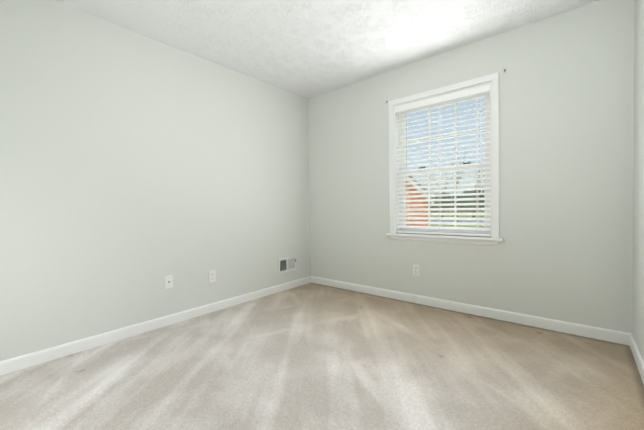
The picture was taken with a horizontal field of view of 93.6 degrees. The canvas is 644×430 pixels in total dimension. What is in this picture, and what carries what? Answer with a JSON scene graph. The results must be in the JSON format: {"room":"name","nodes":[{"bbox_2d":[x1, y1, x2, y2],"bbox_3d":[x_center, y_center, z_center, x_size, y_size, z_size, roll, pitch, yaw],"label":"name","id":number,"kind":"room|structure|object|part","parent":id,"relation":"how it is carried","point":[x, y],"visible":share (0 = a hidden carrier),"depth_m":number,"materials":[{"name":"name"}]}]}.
{"room":"empty bedroom","nodes":[
{"label":"empty bedroom","id":0,"kind":"room"},
{"bbox_2d":[0,0,310,360],"bbox_3d":[-1.385,-0.262,2.698,0.140,2.440,3.880,0,2,40],"label":"wall","id":1,"kind":"structure","parent":0,"point":[135,168],"depth_m":2.40,"materials":[{"name":"paint"}]},
{"bbox_2d":[0,276,310,375],"bbox_3d":[-1.305,0.915,2.679,0.013,0.084,3.600,0,2,40],"label":"baseboard","id":2,"kind":"structure","parent":1,"relation":"attached to","point":[35,358],"depth_m":2.40,"materials":[{"name":"white wood"}]},
{"bbox_2d":[164,275,172,288],"bbox_3d":[-1.338,0.583,2.643,0.008,0.114,0.070,0,2,40],"label":"phone jack","id":3,"kind":"object","parent":1,"relation":"attached to","point":[168,279],"visible":1,"depth_m":2.64,"materials":[{"name":"white plastic"}]},
{"bbox_2d":[209,270,215,282],"bbox_3d":[-1.071,0.601,2.958,0.008,0.114,0.070,0,2,40],"label":"electrical outlet","id":4,"kind":"object","parent":1,"relation":"attached to","point":[212,276],"visible":1,"depth_m":2.96,"materials":[{"name":"white plastic"}]},
{"bbox_2d":[277,256,295,273],"bbox_3d":[-0.425,0.609,3.704,0.030,0.180,0.290,0,2,40],"label":"air vent","id":5,"kind":"object","parent":1,"relation":"in","point":[286,264],"visible":1,"depth_m":3.70,"materials":[{"name":"white paint"}]},
{"bbox_2d":[0,283,643,429],"bbox_3d":[-0.155,1.021,1.711,3.300,0.120,3.880,0,2,40],"label":"floor","id":6,"kind":"structure","parent":0,"point":[311,356],"depth_m":1.79,"materials":[{"name":"carpet"}]},
{"bbox_2d":[53,0,598,97],"bbox_3d":[-0.202,-1.537,1.644,3.300,0.120,3.880,0,2,40],"label":"ceiling","id":7,"kind":"structure","parent":0,"point":[307,48],"depth_m":2.44,"materials":[{"name":"white paint"}]},
{"bbox_2d":[308,0,634,332],"bbox_3d":[1.029,-0.317,3.104,3.020,2.440,0.140,0,2,40],"label":"wall","id":8,"kind":"structure","parent":0,"point":[563,251],"depth_m":2.47,"materials":[{"name":"paint"}]},
{"bbox_2d":[413,264,419,275],"bbox_3d":[0.964,0.563,3.098,0.070,0.114,0.008,0,2,40],"label":"outlet","id":9,"kind":"object","parent":8,"relation":"attached to","point":[416,269],"visible":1,"depth_m":3.09,"materials":[{"name":"white plastic"}]},
{"bbox_2d":[388,72,499,245],"bbox_3d":[1.164,-0.475,2.971,1.033,1.477,0.158,0,2,40],"label":"window","id":10,"kind":"structure","parent":8,"relation":"in","point":[493,78],"depth_m":2.91,"materials":[{"name":"white"}]},
{"bbox_2d":[395,83,489,113],"bbox_3d":[1.133,-1.107,2.932,0.895,0.072,0.058,0,2,40],"label":"blind headrail","id":11,"kind":"object","parent":10,"relation":"attached to","point":[463,93],"depth_m":2.86,"materials":[{"name":"white plastic"}]},
{"bbox_2d":[400,111,408,231],"bbox_3d":[0.869,-0.456,3.165,0.078,1.260,0.038,-1,1,-5],"label":"blind cord","id":12,"kind":"object","parent":11,"relation":"hanging from","point":[400,111],"depth_m":3.16,"materials":[{"name":"white fabric"}]},
{"bbox_2d":[438,116,440,212],"bbox_3d":[1.146,-0.454,2.950,0.004,1.258,0.049,0,2,40],"label":"blind cord","id":13,"kind":"object","parent":11,"relation":"hanging from","point":[440,154],"depth_m":2.93,"materials":[{"name":"white fabric"}]},
{"bbox_3d":[1.118,-1.076,2.914,0.883,0.012,0.006,0,2,40],"label":"window blind clear strip","id":14,"kind":"part","parent":11,"relation":"part of","materials":[{"name":"plastic"}]},
{"bbox_2d":[476,93,481,213],"bbox_3d":[1.402,-0.455,2.715,0.036,1.262,0.074,-1,1,-2],"label":"blind cord","id":15,"kind":"object","parent":11,"relation":"hanging from","point":[480,93],"depth_m":2.71,"materials":[{"name":"white fabric"}]},
{"bbox_2d":[394,81,491,236],"bbox_3d":[1.170,-0.482,2.978,0.923,1.353,0.140,0,2,40],"label":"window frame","id":16,"kind":"structure","parent":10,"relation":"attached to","point":[396,152],"depth_m":3.21,"materials":[{"name":"white wood"}]},
{"bbox_3d":[1.132,0.243,2.937,1.033,0.045,0.017,0,2,40],"label":"window apron","id":17,"kind":"part","parent":10,"relation":"part of","materials":[{"name":"white wood"}]},
{"bbox_3d":[1.191,-0.150,3.004,0.767,0.554,0.004,0,2,40],"label":"sash glass","id":18,"kind":"part","parent":10,"relation":"part of","materials":[{"name":"clear glass"}]},
{"bbox_3d":[1.191,-0.150,3.004,0.851,0.638,0.026,0,2,40],"label":"window sash","id":19,"kind":"part","parent":10,"relation":"part of","materials":[{"name":"white wood"}]},
{"bbox_3d":[1.197,-0.777,3.009,0.767,0.610,0.004,0,2,40],"label":"sash glass","id":20,"kind":"part","parent":10,"relation":"part of","materials":[{"name":"clear glass"}]},
{"bbox_3d":[1.197,-0.777,3.009,0.851,0.694,0.026,0,2,40],"label":"window sash","id":21,"kind":"part","parent":10,"relation":"part of","materials":[{"name":"white wood"}]},
{"bbox_2d":[386,233,503,240],"bbox_3d":[1.146,0.207,2.952,1.101,0.025,0.130,0,2,40],"label":"window sill","id":22,"kind":"structure","parent":8,"relation":"attached to","point":[449,237],"depth_m":2.85,"materials":[{"name":"white wood"}]},
{"bbox_2d":[311,276,631,345],"bbox_3d":[1.001,0.863,3.076,3.020,0.084,0.013,0,2,40],"label":"baseboard","id":23,"kind":"structure","parent":8,"relation":"attached to","point":[619,337],"depth_m":2.64,"materials":[{"name":"white wood"}]},
{"bbox_2d":[632,0,643,360],"bbox_3d":[1.027,-0.254,0.657,0.140,2.440,3.880,0,2,40],"label":"wall","id":24,"kind":"structure","parent":0,"point":[638,266],"depth_m":1.89,"materials":[{"name":"paint"}]},
{"bbox_2d":[630,334,643,383],"bbox_3d":[0.991,0.924,0.737,0.013,0.084,3.600,0,2,40],"label":"baseboard","id":25,"kind":"structure","parent":24,"relation":"attached to","point":[639,361],"depth_m":1.84,"materials":[{"name":"white wood"}]},
{"label":"outside","id":26,"kind":"structure","parent":0,"visible":0},
{"bbox_2d":[430,207,484,227],"bbox_3d":[90.489,-3.941,188.516,420.000,0.300,394.000,0,2,40],"label":"lawn","id":27,"kind":"structure","parent":26,"point":[461,216],"depth_m":61.63,"materials":[{"name":"green plant"}]},
{"bbox_2d":[406,177,427,225],"bbox_3d":[0.134,-2.487,19.935,16.960,8.838,8.000,0,2,40],"label":"brick house","id":28,"kind":"structure","parent":27,"relation":"on","point":[417,206],"depth_m":11.76,"materials":[{"name":"brick"}]},
{"bbox_2d":[406,176,433,203],"bbox_3d":[-0.699,-3.620,15.540,13.158,6.455,0.910,0,2,40],"label":"house roof","id":29,"kind":"structure","parent":28,"relation":"on","point":[419,188],"depth_m":11.48,"materials":[{"name":"grey"}]},
{"bbox_2d":[430,220,484,222],"bbox_3d":[-2.625,0.852,63.045,320.000,0.030,6.000,0,2,40],"label":"street","id":30,"kind":"structure","parent":27,"relation":"on","point":[459,220],"depth_m":44.45,"materials":[{"name":"grey asphalt"}]},
{"bbox_2d":[430,187,484,210],"bbox_3d":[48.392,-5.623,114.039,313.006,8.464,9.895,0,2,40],"label":"tree","id":31,"kind":"object","parent":27,"relation":"on","point":[461,201],"depth_m":106.36,"materials":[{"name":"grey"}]}
]}

